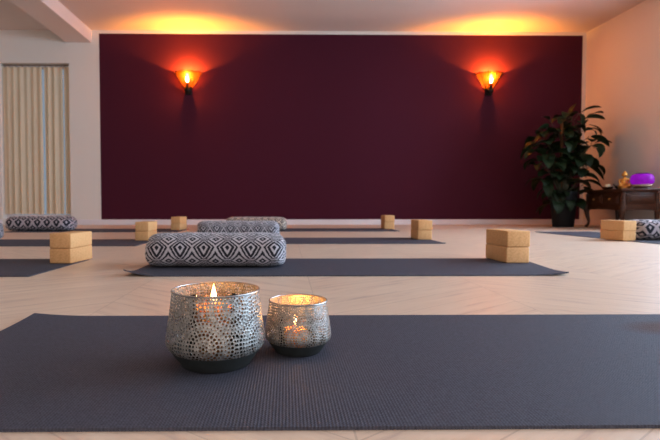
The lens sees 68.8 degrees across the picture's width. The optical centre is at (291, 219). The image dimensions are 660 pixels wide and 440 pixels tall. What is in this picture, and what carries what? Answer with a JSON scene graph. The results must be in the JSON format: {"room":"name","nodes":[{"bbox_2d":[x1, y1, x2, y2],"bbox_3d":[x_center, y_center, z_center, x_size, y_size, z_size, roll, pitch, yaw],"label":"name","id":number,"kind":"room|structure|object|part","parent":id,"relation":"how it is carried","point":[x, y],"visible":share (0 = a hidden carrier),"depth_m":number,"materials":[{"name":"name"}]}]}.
{"room":"exercise studio","nodes":[
{"label":"exercise studio","id":0,"kind":"room"},
{"bbox_2d":[0,30,586,224],"bbox_3d":[-0.153,-1.321,6.998,9.110,2.775,0.160,0,2,-1],"label":"wall","id":1,"kind":"structure","parent":0,"point":[286,124],"depth_m":6.92,"materials":[{"name":"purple paint"}]},
{"bbox_2d":[2,65,68,65],"bbox_3d":[-3.677,-2.223,6.899,0.978,0.012,0.011,0,2,-1],"label":"curtain rod","id":2,"kind":"object","parent":1,"relation":"attached to","point":[2,65],"visible":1,"depth_m":6.89,"materials":[{"name":"brown metal"}]},
{"bbox_2d":[3,65,43,213],"bbox_3d":[-3.877,-1.160,6.932,0.561,2.146,0.051,0,2,-1],"label":"curtain","id":3,"kind":"object","parent":2,"relation":"hanging from","point":[22,86],"visible":1,"depth_m":6.93,"materials":[{"name":"beige fabric"}]},
{"bbox_2d":[44,65,64,213],"bbox_3d":[-3.433,-1.160,6.938,0.268,2.146,0.056,0,2,-1],"label":"curtain","id":4,"kind":"object","parent":2,"relation":"hanging from","point":[53,76],"visible":1,"depth_m":6.94,"materials":[{"name":"beige fabric"}]},
{"bbox_2d":[63,65,70,213],"bbox_3d":[-3.237,-1.160,6.940,0.095,2.146,0.043,0,2,-1],"label":"curtain","id":5,"kind":"object","parent":2,"relation":"hanging from","point":[66,69],"visible":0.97,"depth_m":6.94,"materials":[{"name":"beige fabric"}]},
{"bbox_2d":[6,66,70,217],"bbox_3d":[-3.678,-1.134,7.011,0.980,2.220,0.060,0,2,-1],"label":"window","id":6,"kind":"structure","parent":1,"relation":"in","point":[8,215],"depth_m":7.01,"materials":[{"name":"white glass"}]},
{"bbox_2d":[9,0,91,42],"bbox_3d":[-2.979,-2.463,2.212,0.360,0.175,9.260,0,2,-1],"label":"ceiling beam","id":7,"kind":"structure","parent":1,"relation":"attached to","point":[51,14],"depth_m":6.05,"materials":[{"name":"paint"}]},
{"bbox_2d":[174,69,202,94],"bbox_3d":[-1.481,-1.953,6.797,0.440,0.331,0.164,0,2,-1],"label":"wall sconce","id":8,"kind":"object","parent":1,"relation":"attached to","point":[188,79],"visible":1,"depth_m":6.79,"materials":[{"name":"orange glass"}]},
{"bbox_3d":[-1.481,-1.994,6.802,0.390,0.233,0.139,0,2,-1],"label":"lamp shade","id":9,"kind":"part","parent":8,"relation":"part of","materials":[{"name":"orange glass"}]},
{"bbox_2d":[77,219,582,224],"bbox_3d":[0.533,0.029,6.964,7.440,0.078,0.016,0,2,-1],"label":"baseboard","id":10,"kind":"structure","parent":1,"relation":"attached to","point":[79,221],"depth_m":6.96,"materials":[{"name":"white wood"}]},
{"bbox_2d":[475,70,503,95],"bbox_3d":[2.839,-1.955,6.851,0.440,0.331,0.164,0,2,-1],"label":"wall sconce","id":11,"kind":"object","parent":1,"relation":"attached to","point":[488,79],"visible":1,"depth_m":6.85,"materials":[{"name":"orange glass"}]},
{"bbox_3d":[2.839,-1.996,6.856,0.390,0.233,0.139,0,2,-1],"label":"lamp shade","id":12,"kind":"part","parent":11,"relation":"part of","materials":[{"name":"orange glass"}]},
{"bbox_2d":[0,0,644,31],"bbox_3d":[0.020,-2.603,2.295,9.740,0.100,9.760,0,2,-1],"label":"ceiling","id":13,"kind":"structure","parent":0,"point":[164,15],"depth_m":6.31,"materials":[{"name":"paint"}]},
{"bbox_2d":[0,225,659,439],"bbox_3d":[0.019,0.267,2.491,9.740,0.100,9.960,0,2,-1],"label":"floor","id":14,"kind":"structure","parent":0,"point":[605,276],"depth_m":1.77,"materials":[{"name":"brown wood"}]},
{"bbox_2d":[0,259,88,276],"bbox_3d":[-2.003,0.222,2.269,1.830,0.005,0.610,0,2,-1],"label":"yoga mat","id":15,"kind":"object","parent":14,"relation":"on","point":[8,267],"visible":0.83,"depth_m":2.27,"materials":[{"name":"grey rubber"}]},
{"bbox_2d":[50,245,91,263],"bbox_3d":[-1.139,0.175,2.483,0.110,0.074,0.220,0,2,4],"label":"block","id":16,"kind":"object","parent":15,"relation":"on","point":[57,255],"visible":0.9,"depth_m":2.38,"materials":[{"name":"beige wood"}]},
{"bbox_2d":[50,231,91,247],"bbox_3d":[-1.137,0.100,2.479,0.110,0.074,0.220,0,2,4],"label":"block","id":17,"kind":"object","parent":16,"relation":"on","point":[70,239],"visible":1,"depth_m":2.37,"materials":[{"name":"beige wood"}]},
{"bbox_2d":[0,239,147,245],"bbox_3d":[-2.031,0.174,3.703,1.830,0.005,0.610,0,2,-1],"label":"yoga mat","id":18,"kind":"object","parent":14,"relation":"on","point":[3,242],"visible":0.67,"depth_m":3.68,"materials":[{"name":"grey rubber"}]},
{"bbox_2d":[0,223,3,238],"bbox_3d":[-2.728,0.088,3.921,0.665,0.152,0.265,0,2,-1],"label":"bolster","id":19,"kind":"object","parent":18,"relation":"on","point":[1,225],"visible":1,"depth_m":3.97,"materials":[{"name":"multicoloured fabric"}]},
{"bbox_2d":[135,230,156,240],"bbox_3d":[-1.205,0.125,3.972,0.110,0.074,0.220,0,2,3],"label":"block","id":20,"kind":"object","parent":18,"relation":"on","point":[139,235],"visible":0.7,"depth_m":3.86,"materials":[{"name":"beige wood"}]},
{"bbox_2d":[135,221,156,230],"bbox_3d":[-1.203,0.050,3.967,0.110,0.074,0.220,0,2,2],"label":"block","id":21,"kind":"object","parent":20,"relation":"on","point":[143,225],"visible":1,"depth_m":3.86,"materials":[{"name":"beige wood"}]},
{"bbox_2d":[8,229,187,231],"bbox_3d":[-2.138,0.117,5.411,1.830,0.005,0.610,0,2,-1],"label":"yoga mat","id":22,"kind":"object","parent":14,"relation":"on","point":[92,230],"visible":0.6,"depth_m":5.35,"materials":[{"name":"grey rubber"}]},
{"bbox_2d":[5,216,76,230],"bbox_3d":[-2.801,0.035,5.370,0.740,0.162,0.275,0,2,1],"label":"bolster","id":23,"kind":"object","parent":22,"relation":"on","point":[28,223],"visible":0.98,"depth_m":5.25,"materials":[{"name":"fabric"}]},
{"bbox_2d":[171,223,186,229],"bbox_3d":[-1.304,0.073,5.540,0.110,0.074,0.220,0,2,8],"label":"block","id":24,"kind":"object","parent":22,"relation":"on","point":[174,226],"visible":0.88,"depth_m":5.44,"materials":[{"name":"beige wood"}]},
{"bbox_2d":[171,216,186,222],"bbox_3d":[-1.303,-0.002,5.535,0.110,0.074,0.220,0,2,7],"label":"block","id":25,"kind":"object","parent":24,"relation":"on","point":[178,219],"visible":1,"depth_m":5.43,"materials":[{"name":"beige wood"}]},
{"bbox_2d":[0,313,659,431],"bbox_3d":[0.250,0.262,0.957,1.850,0.013,0.638,0,2,-1],"label":"yoga mat","id":26,"kind":"object","parent":14,"relation":"on","point":[59,373],"visible":0.87,"depth_m":0.81,"materials":[{"name":"grey rubber"}]},
{"bbox_2d":[165,281,264,372],"bbox_3d":[-0.141,0.196,0.891,0.182,0.139,0.182,1,2,22],"label":"candle holder","id":27,"kind":"object","parent":26,"relation":"on","point":[248,347],"visible":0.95,"depth_m":0.82,"materials":[{"name":"silver metal"}]},
{"bbox_2d":[188,292,238,360],"bbox_3d":[-0.145,0.200,0.891,0.092,0.119,0.092,0,2,-1],"label":"glass cup","id":28,"kind":"object","parent":27,"relation":"in","point":[195,317],"visible":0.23,"depth_m":0.87,"materials":[{"name":"clear glass"}]},
{"bbox_2d":[197,283,230,360],"bbox_3d":[-0.145,0.186,0.891,0.079,0.138,0.079,0,2,-1],"label":"candle","id":29,"kind":"object","parent":28,"relation":"in","point":[213,293],"visible":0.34,"depth_m":0.86,"materials":[{"name":"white wax"}]},
{"bbox_2d":[265,294,330,356],"bbox_3d":[0.012,0.211,0.965,0.133,0.104,0.133,-1,2,-31],"label":"candle holder","id":30,"kind":"object","parent":26,"relation":"on","point":[321,336],"visible":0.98,"depth_m":0.92,"materials":[{"name":"silver metal"}]},
{"bbox_2d":[278,315,313,347],"bbox_3d":[0.008,0.228,0.965,0.072,0.059,0.072,0,2,-1],"label":"glass cup","id":31,"kind":"object","parent":30,"relation":"in","point":[303,315],"visible":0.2,"depth_m":0.95,"materials":[{"name":"clear glass"}]},
{"bbox_2d":[284,319,306,347],"bbox_3d":[0.006,0.220,0.962,0.050,0.065,0.050,0,2,-1],"label":"candle","id":32,"kind":"object","parent":31,"relation":"in","point":[295,319],"visible":0.23,"depth_m":0.94,"materials":[{"name":"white wax"}]},
{"bbox_2d":[279,228,397,231],"bbox_3d":[0.261,0.111,5.540,1.830,0.009,0.610,0,2,-1],"label":"yoga mat","id":33,"kind":"object","parent":14,"relation":"on","point":[286,229],"visible":0.64,"depth_m":5.56,"materials":[{"name":"grey rubber"}]},
{"bbox_2d":[226,217,286,229],"bbox_3d":[-0.406,0.038,5.420,0.695,0.151,0.275,0,2,3],"label":"bolster","id":34,"kind":"object","parent":33,"relation":"on","point":[281,221],"visible":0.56,"depth_m":5.30,"materials":[{"name":"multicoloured fabric"}]},
{"bbox_2d":[381,222,393,228],"bbox_3d":[1.143,0.063,5.750,0.118,0.080,0.235,0,2,0],"label":"block","id":35,"kind":"object","parent":33,"relation":"on","point":[385,225],"visible":0.84,"depth_m":5.63,"materials":[{"name":"beige wood"}]},
{"bbox_2d":[381,215,394,221],"bbox_3d":[1.145,-0.017,5.745,0.118,0.080,0.235,0,2,0],"label":"block","id":36,"kind":"object","parent":35,"relation":"on","point":[384,218],"visible":1,"depth_m":5.63,"materials":[{"name":"beige wood"}]},
{"bbox_2d":[124,258,568,276],"bbox_3d":[0.271,0.208,2.297,1.940,0.031,0.610,0,2,-1],"label":"yoga mat","id":37,"kind":"object","parent":14,"relation":"on","point":[309,266],"visible":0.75,"depth_m":2.20,"materials":[{"name":"grey rubber"}]},
{"bbox_2d":[145,232,285,266],"bbox_3d":[-0.362,0.139,2.317,0.670,0.158,0.275,0,2,-1],"label":"bolster","id":38,"kind":"object","parent":37,"relation":"on","point":[198,249],"visible":1,"depth_m":2.19,"materials":[{"name":"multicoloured fabric"}]},
{"bbox_2d":[486,243,528,262],"bbox_3d":[1.122,0.171,2.511,0.118,0.080,0.235,0,2,-2],"label":"block","id":39,"kind":"object","parent":37,"relation":"on","point":[495,252],"visible":0.91,"depth_m":2.40,"materials":[{"name":"beige wood"}]},
{"bbox_2d":[486,229,529,246],"bbox_3d":[1.123,0.091,2.507,0.118,0.080,0.235,0,2,-3],"label":"block","id":40,"kind":"object","parent":39,"relation":"on","point":[502,237],"visible":1,"depth_m":2.39,"materials":[{"name":"beige wood"}]},
{"bbox_2d":[284,238,443,243],"bbox_3d":[0.236,0.166,3.901,1.830,0.009,0.610,0,2,-1],"label":"yoga mat","id":41,"kind":"object","parent":14,"relation":"on","point":[287,240],"visible":0.67,"depth_m":3.78,"materials":[{"name":"grey rubber"}]},
{"bbox_2d":[197,221,279,233],"bbox_3d":[-0.437,0.085,3.910,0.675,0.159,0.286,0,2,0],"label":"bolster","id":42,"kind":"object","parent":41,"relation":"on","point":[203,226],"visible":0.62,"depth_m":3.78,"materials":[{"name":"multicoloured fabric"}]},
{"bbox_2d":[411,229,431,239],"bbox_3d":[1.094,0.119,4.070,0.118,0.080,0.235,0,2,0],"label":"block","id":43,"kind":"object","parent":41,"relation":"on","point":[416,234],"visible":0.88,"depth_m":3.95,"materials":[{"name":"beige wood"}]},
{"bbox_2d":[411,219,431,229],"bbox_3d":[1.096,0.039,4.066,0.118,0.080,0.235,0,2,-1],"label":"block","id":44,"kind":"object","parent":43,"relation":"on","point":[418,224],"visible":1,"depth_m":3.95,"materials":[{"name":"beige wood"}]},
{"bbox_2d":[521,103,612,226],"bbox_3d":[3.604,-0.704,6.277,1.160,1.590,0.714,0,2,-1],"label":"potted plant","id":45,"kind":"object","parent":14,"relation":"on","point":[563,201],"visible":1,"depth_m":6.19,"materials":[{"name":"green plant"}]},
{"bbox_3d":[3.565,-0.803,6.292,0.738,1.196,0.297,0,2,-1],"label":"stem","id":46,"kind":"part","parent":45,"relation":"part of","materials":[{"name":"plant"}]},
{"bbox_3d":[3.562,-0.141,6.304,0.326,0.462,0.326,0,2,-1],"label":"pot","id":47,"kind":"part","parent":45,"relation":"part of","materials":[{"name":"black ceramic"}]},
{"bbox_2d":[535,231,659,243],"bbox_3d":[2.978,0.154,4.215,0.610,0.011,1.830,0,2,-6],"label":"yoga mat","id":48,"kind":"object","parent":14,"relation":"on","point":[586,233],"visible":0.56,"depth_m":4.64,"materials":[{"name":"grey rubber"}]},
{"bbox_2d":[600,229,635,240],"bbox_3d":[2.686,0.123,3.960,0.118,0.080,0.235,0,2,-9],"label":"block","id":49,"kind":"object","parent":48,"relation":"on","point":[604,234],"visible":0.85,"depth_m":3.88,"materials":[{"name":"beige wood"}]},
{"bbox_2d":[601,220,635,230],"bbox_3d":[2.687,0.043,3.955,0.118,0.080,0.235,0,2,-9],"label":"block","id":50,"kind":"object","parent":49,"relation":"on","point":[621,225],"visible":1,"depth_m":3.88,"materials":[{"name":"beige wood"}]},
{"bbox_2d":[629,219,659,239],"bbox_3d":[3.147,0.077,4.024,0.675,0.167,0.275,0,2,-4],"label":"bolster","id":51,"kind":"object","parent":48,"relation":"on","point":[646,229],"visible":0.62,"depth_m":3.90,"materials":[{"name":"fabric"}]},
{"bbox_2d":[584,188,659,226],"bbox_3d":[3.969,-0.131,5.818,0.446,0.474,0.870,0,2,6],"label":"console table","id":52,"kind":"object","parent":14,"relation":"on","point":[619,200],"visible":0.87,"depth_m":5.43,"materials":[{"name":"brown wood"}]},
{"bbox_3d":[3.832,-0.123,6.232,0.064,0.430,0.079,-2,2,-38],"label":"leg","id":53,"kind":"part","parent":52,"relation":"part of","materials":[{"name":"brown wood"}]},
{"bbox_3d":[3.798,-0.257,6.011,0.024,0.117,0.339,0,2,6],"label":"drawer","id":54,"kind":"part","parent":52,"relation":"part of","materials":[{"name":"brown wood"}]},
{"bbox_3d":[3.760,-0.245,5.658,0.024,0.117,0.339,0,2,6],"label":"drawer","id":55,"kind":"part","parent":52,"relation":"part of","materials":[{"name":"brown wood"}]},
{"bbox_3d":[4.200,-0.121,6.188,0.066,0.430,0.066,0,2,6],"label":"leg","id":56,"kind":"part","parent":52,"relation":"part of","materials":[{"name":"brown wood"}]},
{"bbox_3d":[3.747,-0.096,5.444,0.079,0.430,0.064,-2,2,-39],"label":"leg","id":57,"kind":"part","parent":52,"relation":"part of","materials":[{"name":"brown wood"}]},
{"bbox_2d":[618,171,631,188],"bbox_3d":[3.983,-0.477,5.747,0.142,0.221,0.095,1,2,28],"label":"figurine","id":58,"kind":"object","parent":52,"relation":"on","point":[624,184],"visible":0.91,"depth_m":5.73,"materials":[{"name":"gold metal"}]},
{"bbox_3d":[3.933,-0.240,5.412,0.300,0.120,0.018,0,2,6],"label":"panel","id":59,"kind":"part","parent":52,"relation":"part of","materials":[{"name":"brown wood"}]},
{"bbox_2d":[630,173,654,188],"bbox_3d":[4.041,-0.450,5.539,0.233,0.181,0.233,0,2,-1],"label":"table lamp","id":60,"kind":"object","parent":52,"relation":"on","point":[639,180],"visible":0.96,"depth_m":5.46,"materials":[{"name":"purple glass"}]},
{"bbox_3d":[4.041,-0.397,5.541,0.192,0.034,0.192,0,2,-1],"label":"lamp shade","id":61,"kind":"part","parent":60,"relation":"part of","materials":[{"name":"ceramic"}]},
{"bbox_3d":[4.041,-0.472,5.538,0.233,0.121,0.233,0,2,-1],"label":"lamp shade","id":62,"kind":"part","parent":60,"relation":"part of","materials":[{"name":"purple glass"}]},
{"bbox_3d":[4.115,-0.095,5.409,0.066,0.430,0.066,0,2,6],"label":"leg","id":63,"kind":"part","parent":52,"relation":"part of","materials":[{"name":"brown wood"}]},
{"bbox_2d":[583,0,659,219],"bbox_3d":[4.550,-1.167,2.353,0.200,2.775,9.264,0,2,-2],"label":"wall","id":64,"kind":"structure","parent":0,"point":[623,52],"depth_m":6.14,"materials":[{"name":"white paint"}]},
{"bbox_2d":[583,219,600,225],"bbox_3d":[4.442,0.181,2.415,0.016,0.078,9.180,0,2,-2],"label":"baseboard","id":65,"kind":"structure","parent":64,"relation":"attached to","point":[592,222],"depth_m":6.76,"materials":[{"name":"white wood"}]}
]}

